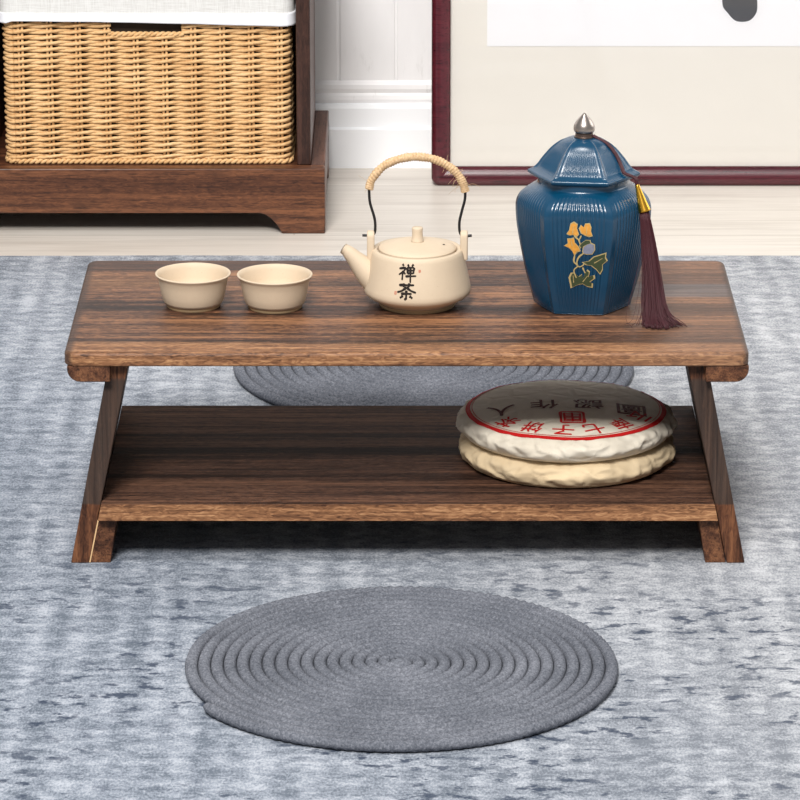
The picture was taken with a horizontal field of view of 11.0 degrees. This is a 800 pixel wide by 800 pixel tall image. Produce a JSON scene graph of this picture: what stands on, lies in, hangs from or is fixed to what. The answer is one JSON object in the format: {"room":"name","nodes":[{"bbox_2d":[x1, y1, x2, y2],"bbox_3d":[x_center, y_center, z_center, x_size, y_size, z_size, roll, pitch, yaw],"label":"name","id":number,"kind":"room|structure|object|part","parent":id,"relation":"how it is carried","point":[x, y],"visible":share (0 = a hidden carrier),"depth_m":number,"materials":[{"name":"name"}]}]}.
{"room":"tea room","nodes":[
{"label":"tea room","id":0,"kind":"room"},
{"bbox_2d":[315,0,431,79],"bbox_3d":[0.107,-1.003,4.942,4.600,1.538,0.050,0,17,0],"label":"wall","id":1,"kind":"structure","parent":0,"point":[355,39],"depth_m":5.09,"materials":[{"name":"white paint"}]},
{"bbox_2d":[315,103,431,167],"bbox_3d":[0.107,-0.326,5.120,4.600,0.080,0.016,0,17,0],"label":"baseboard","id":2,"kind":"structure","parent":1,"relation":"attached to","point":[361,135],"depth_m":5.11,"materials":[{"name":"white paint"}]},
{"bbox_2d":[315,80,431,102],"bbox_3d":[0.107,-0.379,5.108,4.600,0.027,0.006,0,17,0],"label":"trim","id":3,"kind":"structure","parent":1,"relation":"attached to","point":[326,91],"depth_m":5.11,"materials":[{"name":"white paint"}]},
{"bbox_2d":[0,168,799,255],"bbox_3d":[0.107,0.372,3.075,4.600,0.030,4.360,0,17,0],"label":"floor","id":4,"kind":"structure","parent":0,"point":[687,220],"depth_m":4.87,"materials":[{"name":"beige wood"}]},
{"bbox_2d":[0,0,328,232],"bbox_3d":[-0.492,-0.418,4.911,0.811,0.380,0.293,0,17,0],"label":"cabinet","id":5,"kind":"object","parent":4,"relation":"on","point":[293,194],"visible":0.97,"depth_m":4.81,"materials":[{"name":"brown wood"}]},
{"bbox_3d":[-0.484,-0.447,4.908,0.016,0.280,0.273,0,17,0],"label":"upright panel","id":6,"kind":"part","parent":5,"relation":"part of","materials":[{"name":"brown wood"}]},
{"bbox_2d":[0,0,296,163],"bbox_3d":[-0.292,-0.431,4.908,0.345,0.253,0.264,0,17,0],"label":"wicker basket","id":7,"kind":"object","parent":5,"relation":"on","point":[87,81],"visible":0.98,"depth_m":4.80,"materials":[{"name":"beige wicker"}]},
{"bbox_3d":[-0.112,-0.447,4.908,0.016,0.280,0.273,0,17,0],"label":"upright panel","id":8,"kind":"part","parent":5,"relation":"part of","materials":[{"name":"brown wood"}]},
{"bbox_2d":[0,255,799,799],"bbox_3d":[-0.043,0.198,3.565,2.400,0.008,2.399,0,17,0],"label":"rug","id":9,"kind":"object","parent":4,"relation":"on","point":[98,701],"visible":0.47,"depth_m":3.63,"materials":[{"name":"grey carpet"}]},
{"bbox_2d":[185,586,617,752],"bbox_3d":[0.002,0.221,3.462,0.360,0.011,0.366,-4,18,-14],"label":"mat","id":10,"kind":"object","parent":9,"relation":"on","point":[389,669],"visible":1,"depth_m":3.44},
{"bbox_2d":[65,261,748,562],"bbox_3d":[0.006,0.008,3.824,0.604,0.200,0.306,0,17,0],"label":"table","id":11,"kind":"object","parent":9,"relation":"on","point":[148,463],"visible":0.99,"depth_m":3.73,"materials":[{"name":"brown wood"}]},
{"bbox_3d":[-0.267,0.015,3.822,0.055,0.187,0.276,0,17,0],"label":"leg","id":12,"kind":"part","parent":11,"relation":"part of","materials":[{"name":"brown wood"}]},
{"bbox_3d":[-0.265,0.084,3.844,0.024,0.043,0.274,0,17,0],"label":"shelf rail","id":13,"kind":"part","parent":11,"relation":"part of","materials":[{"name":"brown wood"}]},
{"bbox_2d":[155,262,230,312],"bbox_3d":[-0.188,-0.101,3.786,0.069,0.031,0.069,0,17,0],"label":"tea cup","id":14,"kind":"object","parent":11,"relation":"on","point":[194,287],"visible":1,"depth_m":3.77,"materials":[{"name":"beige ceramic"}]},
{"bbox_2d":[237,264,312,313],"bbox_3d":[-0.114,-0.100,3.782,0.069,0.031,0.069,0,17,0],"label":"tea cup","id":15,"kind":"object","parent":11,"relation":"on","point":[266,288],"visible":1,"depth_m":3.77,"materials":[{"name":"beige ceramic"}]},
{"bbox_2d":[98,406,717,520],"bbox_3d":[0.007,0.056,3.835,0.552,0.015,0.294,0,17,0],"label":"shelf","id":16,"kind":"object","parent":11,"relation":"attached to","point":[167,463],"depth_m":3.77,"materials":[{"name":"brown wood"}]},
{"bbox_2d":[340,152,479,313],"bbox_3d":[0.014,-0.155,3.772,0.104,0.143,0.098,-16,24,-41],"label":"teapot","id":17,"kind":"object","parent":11,"relation":"on","point":[417,273],"visible":1,"depth_m":3.76,"materials":[{"name":"beige ceramic"}]},
{"bbox_3d":[-0.031,-0.119,3.784,0.046,0.049,0.030,0,17,0],"label":"spout","id":18,"kind":"part","parent":17,"relation":"part of","materials":[{"name":"beige ceramic"}]},
{"bbox_3d":[0.016,-0.184,3.765,0.100,0.077,0.002,0,17,0],"label":"bail handle","id":19,"kind":"part","parent":17,"relation":"part of","materials":[{"name":"black metal"}]},
{"bbox_3d":[0.016,-0.140,3.779,0.070,0.009,0.070,0,17,0],"label":"lid","id":20,"kind":"part","parent":17,"relation":"part of","materials":[{"name":"beige ceramic"}]},
{"bbox_3d":[0.016,-0.150,3.776,0.012,0.014,0.012,0,17,0],"label":"knob","id":21,"kind":"part","parent":17,"relation":"part of","materials":[{"name":"beige ceramic"}]},
{"bbox_2d":[458,433,675,487],"bbox_3d":[0.153,0.038,3.817,0.199,0.031,0.202,0,17,0],"label":"cake","id":22,"kind":"object","parent":11,"relation":"on","point":[638,466],"visible":0.37,"depth_m":3.74,"materials":[{"name":"beige paper"}]},
{"bbox_2d":[456,380,677,462],"bbox_3d":[0.152,0.015,3.810,0.203,0.031,0.202,0,17,0],"label":"cake","id":23,"kind":"object","parent":22,"relation":"on","point":[562,421],"visible":1,"depth_m":3.77,"materials":[{"name":"beige paper"}]},
{"bbox_2d":[515,113,650,315],"bbox_3d":[0.166,-0.173,3.769,0.114,0.179,0.123,13,21,35],"label":"lidded jar","id":24,"kind":"object","parent":11,"relation":"on","point":[578,223],"visible":0.98,"depth_m":3.73,"materials":[{"name":"blue ceramic"}]},
{"bbox_2d":[592,134,686,329],"bbox_3d":[0.208,-0.150,3.728,0.045,0.160,0.112,-14,22,-37],"label":"tassel","id":25,"kind":"object","parent":24,"relation":"hanging from","point":[656,313],"visible":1,"depth_m":3.73,"materials":[{"name":"red fabric"}]},
{"bbox_3d":[0.195,-0.217,3.740,0.049,0.041,0.008,12,21,33],"label":"cord","id":26,"kind":"part","parent":25,"relation":"part of","materials":[{"name":"red fabric"}]},
{"bbox_3d":[0.279,0.084,3.844,0.024,0.043,0.274,0,17,0],"label":"shelf rail","id":27,"kind":"part","parent":11,"relation":"part of","materials":[{"name":"brown wood"}]},
{"bbox_3d":[0.281,0.015,3.822,0.055,0.187,0.276,0,17,0],"label":"leg","id":28,"kind":"part","parent":11,"relation":"part of","materials":[{"name":"brown wood"}]},
{"bbox_2d":[233,366,633,405],"bbox_3d":[0.031,-0.037,4.285,0.409,0.011,0.403,-16,24,-42],"label":"mat","id":29,"kind":"object","parent":9,"relation":"on","point":[277,385],"visible":0.26,"depth_m":4.22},
{"bbox_2d":[431,0,799,184],"bbox_3d":[0.348,-0.679,4.948,0.620,0.859,0.079,0,17,0],"label":"framed picture","id":30,"kind":"object","parent":4,"relation":"on","point":[689,92],"visible":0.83,"depth_m":5.02,"materials":[{"name":"beige paper"}]}
]}

